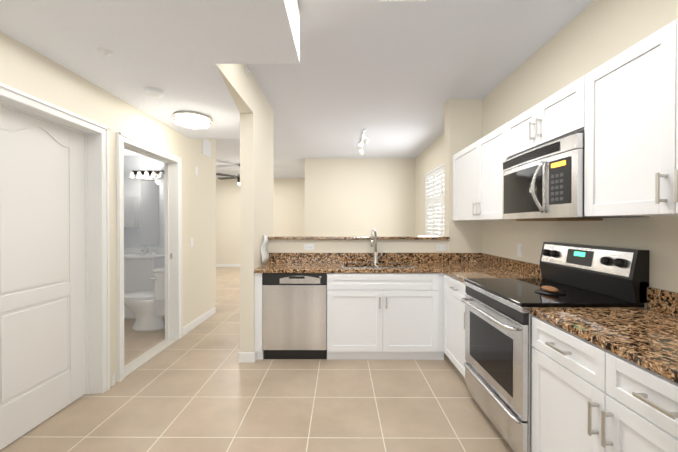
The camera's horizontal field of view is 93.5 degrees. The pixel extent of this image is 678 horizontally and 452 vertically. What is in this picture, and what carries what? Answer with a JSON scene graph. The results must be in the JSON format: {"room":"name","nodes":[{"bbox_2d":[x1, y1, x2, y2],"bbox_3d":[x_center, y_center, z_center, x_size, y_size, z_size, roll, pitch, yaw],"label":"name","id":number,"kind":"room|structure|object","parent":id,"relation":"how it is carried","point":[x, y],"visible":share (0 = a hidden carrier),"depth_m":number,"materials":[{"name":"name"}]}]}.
{"room":"kitchen","nodes":[
{"label":"kitchen","id":0,"kind":"room"},
{"bbox_2d":[0,31,215,386],"bbox_3d":[-1.942,-0.051,1.009,0.143,2.740,7.490,0,0,0],"label":"wall","id":1,"kind":"structure","parent":0,"point":[22,68],"depth_m":3.34,"materials":[{"name":"beige paint"}]},
{"bbox_2d":[0,105,85,449],"bbox_3d":[-1.987,0.296,2.086,0.035,2.018,0.794,0,0,0],"label":"closet door","id":2,"kind":"structure","parent":1,"relation":"in","point":[42,289],"depth_m":2.10,"materials":[{"name":"white wood"}]},
{"bbox_2d":[0,82,181,394],"bbox_3d":[-1.919,0.262,2.670,0.169,2.095,2.100,0,0,0],"label":"door frame","id":3,"kind":"structure","parent":1,"relation":"attached to","point":[97,261],"depth_m":2.51,"materials":[{"name":"white wood"}]},
{"bbox_2d":[124,196,138,227],"bbox_3d":[-3.252,-0.219,4.953,0.220,0.490,0.102,0,0,0],"label":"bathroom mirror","id":4,"kind":"object","parent":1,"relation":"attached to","point":[131,203],"depth_m":4.90,"materials":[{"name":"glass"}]},
{"bbox_2d":[128,170,163,178],"bbox_3d":[-2.907,-0.803,4.912,0.650,0.150,0.174,0,0,0],"label":"sconce","id":5,"kind":"object","parent":1,"relation":"attached to","point":[146,174],"visible":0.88,"depth_m":4.87,"materials":[{"name":"white glass"}]},
{"bbox_2d":[141,180,158,244],"bbox_3d":[-2.962,-0.214,4.999,0.280,1.020,0.007,0,0,0],"label":"bathroom mirror","id":6,"kind":"object","parent":1,"relation":"attached to","point":[149,212],"depth_m":5.00,"materials":[{"name":"clear glass"}]},
{"bbox_2d":[182,307,215,335],"bbox_3d":[-1.849,1.253,4.273,0.015,0.095,1.003,0,0,0],"label":"baseboard","id":7,"kind":"structure","parent":1,"relation":"attached to","point":[202,318],"depth_m":4.17,"materials":[{"name":"white wood"}]},
{"bbox_2d":[202,139,210,157],"bbox_3d":[-1.846,-1.091,4.457,0.016,0.220,0.280,0,0,0],"label":"air vent","id":8,"kind":"object","parent":1,"relation":"in","point":[206,147],"visible":0.83,"depth_m":4.43,"materials":[{"name":"white plastic"}]},
{"bbox_2d":[216,178,235,263],"bbox_3d":[-3.144,-0.103,9.929,5.110,2.740,0.140,0,0,0],"label":"wall","id":9,"kind":"structure","parent":0,"point":[228,222],"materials":[{"name":"beige paint"}]},
{"bbox_2d":[216,264,239,266],"bbox_3d":[-3.075,1.220,9.860,4.970,0.095,0.013,0,0,0],"label":"baseboard","id":10,"kind":"structure","parent":9,"relation":"attached to","point":[217,265],"depth_m":9.86,"materials":[{"name":"white wood"}]},
{"bbox_2d":[236,76,267,351],"bbox_3d":[-0.882,-0.064,3.336,0.130,2.740,0.565,0,0,0],"label":"wall","id":11,"kind":"structure","parent":0,"point":[252,191],"depth_m":3.06,"materials":[{"name":"beige paint"}]},
{"bbox_2d":[239,352,248,362],"bbox_3d":[-0.954,1.257,3.513,0.013,0.095,0.928,0,0,0],"label":"baseboard","id":12,"kind":"structure","parent":11,"relation":"attached to","point":[242,355],"depth_m":3.05,"materials":[{"name":"white wood"}]},
{"bbox_2d":[260,235,268,262],"bbox_3d":[-0.794,0.240,3.420,0.044,0.281,0.240,0,0,0],"label":"hanging towel","id":13,"kind":"object","parent":11,"relation":"hanging from","point":[264,253],"visible":0.98,"depth_m":3.38,"materials":[{"name":"white fabric"}]},
{"bbox_2d":[0,267,513,451],"bbox_3d":[-1.983,1.351,3.637,7.490,0.106,12.730,0,0,0],"label":"floor","id":14,"kind":"structure","parent":0,"point":[199,388],"depth_m":2.33,"materials":[{"name":"tile"}]},
{"bbox_2d":[124,267,164,331],"bbox_3d":[-2.376,0.909,4.029,0.744,0.785,0.484,0,0,0],"label":"toilet","id":15,"kind":"object","parent":14,"relation":"on","point":[147,308],"visible":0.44,"depth_m":3.93,"materials":[{"name":"white ceramic"}]},
{"bbox_2d":[124,247,164,317],"bbox_3d":[-2.976,0.805,4.726,0.805,0.985,0.565,0,0,0],"label":"bathroom vanity","id":16,"kind":"object","parent":14,"relation":"on","point":[140,264],"visible":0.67,"depth_m":4.46,"materials":[{"name":"white wood"}]},
{"bbox_2d":[262,273,326,358],"bbox_3d":[-0.430,0.880,3.353,0.623,0.852,0.560,0,0,0],"label":"dishwasher","id":17,"kind":"object","parent":14,"relation":"on","point":[294,315],"visible":1,"depth_m":3.08,"materials":[{"name":"silver metal"}]},
{"bbox_2d":[327,281,442,359],"bbox_3d":[0.423,0.976,3.348,1.076,0.660,0.570,0,0,0],"label":"base cabinet","id":18,"kind":"object","parent":14,"relation":"on","point":[385,316],"depth_m":3.07,"materials":[{"name":"white wood"}]},
{"bbox_2d":[444,274,465,377],"bbox_3d":[1.307,0.882,2.744,0.610,0.854,0.621,0,0,0],"label":"base cabinet","id":19,"kind":"object","parent":14,"relation":"on","point":[454,309],"depth_m":2.77,"materials":[{"name":"white wood"}]},
{"bbox_2d":[254,253,499,272],"bbox_3d":[0.402,0.378,3.341,2.436,0.145,0.587,0,0,0],"label":"countertop","id":20,"kind":"structure","parent":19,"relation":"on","point":[277,262],"depth_m":3.59,"materials":[{"name":"brown stone"}]},
{"bbox_2d":[371,229,382,262],"bbox_3d":[0.418,0.221,3.498,0.158,0.386,0.203,0,0,0],"label":"faucet","id":21,"kind":"object","parent":20,"relation":"on","point":[376,257],"visible":1,"depth_m":3.55,"materials":[{"name":"silver metal"}]},
{"bbox_2d":[342,263,413,267],"bbox_3d":[0.391,0.511,3.351,0.724,0.196,0.364,0,0,0],"label":"sink basin","id":22,"kind":"object","parent":20,"relation":"in","point":[375,266],"visible":0.23,"depth_m":3.26,"materials":[{"name":"silver metal"}]},
{"bbox_2d":[442,257,541,282],"bbox_3d":[1.299,0.382,2.738,0.636,0.145,0.612,0,0,0],"label":"countertop","id":23,"kind":"structure","parent":19,"relation":"on","point":[459,268],"depth_m":2.98,"materials":[{"name":"brown stone"}]},
{"bbox_2d":[461,242,648,451],"bbox_3d":[1.253,0.718,2.043,0.717,1.190,0.774,0,0,0],"label":"range","id":24,"kind":"object","parent":14,"relation":"on","point":[498,346],"visible":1,"depth_m":1.87,"materials":[{"name":"silver metal"}]},
{"bbox_2d":[534,286,565,294],"bbox_3d":[1.264,0.381,1.911,0.160,0.037,0.160,0,0,0],"label":"spoon rest","id":25,"kind":"object","parent":24,"relation":"on","point":[548,290],"visible":0.98,"depth_m":1.89,"materials":[{"name":"black plastic"}]},
{"bbox_2d":[531,317,677,451],"bbox_3d":[1.300,0.891,1.210,0.610,0.854,0.888,0,0,0],"label":"base cabinet","id":26,"kind":"object","parent":14,"relation":"on","point":[587,396],"depth_m":1.24,"materials":[{"name":"white wood"}]},
{"bbox_2d":[532,287,677,383],"bbox_3d":[1.303,0.391,1.207,0.614,0.145,0.888,0,0,0],"label":"countertop","id":27,"kind":"structure","parent":26,"relation":"on","point":[647,338],"depth_m":1.34,"materials":[{"name":"brown stone"}]},
{"bbox_2d":[0,0,593,177],"bbox_3d":[-1.983,-1.310,3.621,7.490,0.452,12.730,0,0,0],"label":"ceiling","id":28,"kind":"structure","parent":0,"point":[334,78],"depth_m":2.42,"materials":[{"name":"white paint"}]},
{"bbox_2d":[144,87,163,97],"bbox_3d":[-1.474,-1.058,2.543,0.140,0.042,0.140,0,0,0],"label":"smoke detector","id":29,"kind":"object","parent":28,"relation":"attached to","point":[153,92],"visible":1,"depth_m":2.51,"materials":[{"name":"white plastic"}]},
{"bbox_2d":[171,111,212,128],"bbox_3d":[-1.454,-1.036,3.166,0.376,0.094,0.376,0,0,0],"label":"flush ceiling light","id":30,"kind":"object","parent":28,"relation":"attached to","point":[192,119],"visible":1,"depth_m":3.07,"materials":[{"name":"white glass"}]},
{"bbox_2d":[216,164,239,184],"bbox_3d":[-2.327,-1.217,7.648,1.280,0.484,1.223,0,0,0],"label":"ceiling fan","id":31,"kind":"object","parent":28,"relation":"hanging from","point":[231,177],"visible":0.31,"depth_m":7.51,"materials":[{"name":"black"}]},
{"bbox_2d":[357,129,368,154],"bbox_3d":[0.375,-1.350,5.285,0.169,0.189,1.100,0,0,0],"label":"spotlights","id":32,"kind":"object","parent":28,"relation":"attached to","point":[364,140],"visible":1,"depth_m":5.19,"materials":[{"name":"white plastic"}]},
{"bbox_2d":[378,0,426,0],"bbox_3d":[0.397,-1.418,1.853,0.310,0.015,0.307,0,0,0],"label":"recessed light","id":33,"kind":"object","parent":28,"relation":"in","point":[402,0],"visible":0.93,"depth_m":2.00,"materials":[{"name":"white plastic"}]},
{"bbox_2d":[268,99,479,274],"bbox_3d":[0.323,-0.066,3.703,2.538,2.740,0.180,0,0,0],"label":"wall","id":34,"kind":"structure","parent":0,"point":[335,196],"depth_m":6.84,"materials":[{"name":"beige paint"}]},
{"bbox_2d":[304,244,313,249],"bbox_3d":[-0.340,0.239,3.634,0.115,0.072,0.008,0,0,0],"label":"electrical outlet plate","id":35,"kind":"object","parent":34,"relation":"attached to","point":[306,246],"depth_m":3.63,"materials":[{"name":"white plastic"}]},
{"bbox_2d":[268,236,449,239],"bbox_3d":[0.217,0.137,3.735,2.064,0.030,0.280,0,0,0],"label":"bar","id":36,"kind":"object","parent":34,"relation":"on","point":[360,237],"visible":0.85,"depth_m":3.60,"materials":[{"name":"brown stone"}]},
{"bbox_2d":[425,164,443,235],"bbox_3d":[1.700,-0.316,5.335,0.139,1.319,1.399,0,0,0],"label":"window shutters","id":37,"kind":"object","parent":34,"relation":"attached to","point":[434,202],"visible":0.58,"depth_m":5.51,"materials":[{"name":"white"}]},
{"bbox_2d":[436,244,446,250],"bbox_3d":[1.167,0.244,3.627,0.115,0.072,0.008,0,0,0],"label":"electrical outlet plate","id":38,"kind":"object","parent":34,"relation":"attached to","point":[441,247],"depth_m":3.63,"materials":[{"name":"white plastic"}]},
{"bbox_2d":[480,0,677,307],"bbox_3d":[1.685,-0.057,2.117,0.140,2.740,9.740,0,0,0],"label":"wall","id":39,"kind":"structure","parent":0,"point":[604,29],"depth_m":2.11,"materials":[{"name":"beige paint"}]},
{"bbox_2d":[453,144,472,220],"bbox_3d":[1.447,-0.424,3.221,0.343,0.730,0.730,0,0,0],"label":"upper cabinet","id":40,"kind":"object","parent":39,"relation":"attached to","point":[462,160],"depth_m":3.29,"materials":[{"name":"white wood"}]},
{"bbox_2d":[473,124,515,220],"bbox_3d":[1.444,-0.420,2.700,0.343,0.730,0.552,0,0,0],"label":"upper cabinet","id":41,"kind":"object","parent":39,"relation":"attached to","point":[489,151],"depth_m":2.73,"materials":[{"name":"white wood"}]},
{"bbox_2d":[517,244,521,256],"bbox_3d":[1.613,0.219,2.849,0.009,0.115,0.072,0,0,0],"label":"electrical outlet plate","id":42,"kind":"object","parent":39,"relation":"attached to","point":[519,246],"depth_m":2.84,"materials":[{"name":"white plastic"}]},
{"bbox_2d":[505,75,584,157],"bbox_3d":[1.441,-0.649,2.035,0.343,0.265,0.773,0,0,0],"label":"upper cabinet","id":43,"kind":"object","parent":39,"relation":"attached to","point":[561,115],"depth_m":1.93,"materials":[{"name":"white wood"}]},
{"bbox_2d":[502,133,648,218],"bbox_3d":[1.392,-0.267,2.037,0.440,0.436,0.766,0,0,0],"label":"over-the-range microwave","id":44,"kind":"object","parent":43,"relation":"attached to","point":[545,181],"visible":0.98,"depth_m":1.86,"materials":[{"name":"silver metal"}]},
{"bbox_2d":[516,218,602,220],"bbox_3d":[1.465,-0.041,2.163,0.280,0.014,0.450,0,0,0],"label":"board","id":45,"kind":"object","parent":44,"relation":"attached to","point":[574,219],"visible":1,"depth_m":1.94,"materials":[{"name":"brown wood"}]},
{"bbox_2d":[581,18,677,215],"bbox_3d":[1.437,-0.412,1.203,0.343,0.730,0.890,0,0,0],"label":"upper cabinet","id":46,"kind":"object","parent":39,"relation":"attached to","point":[620,110],"depth_m":1.37,"materials":[{"name":"white wood"}]}
]}

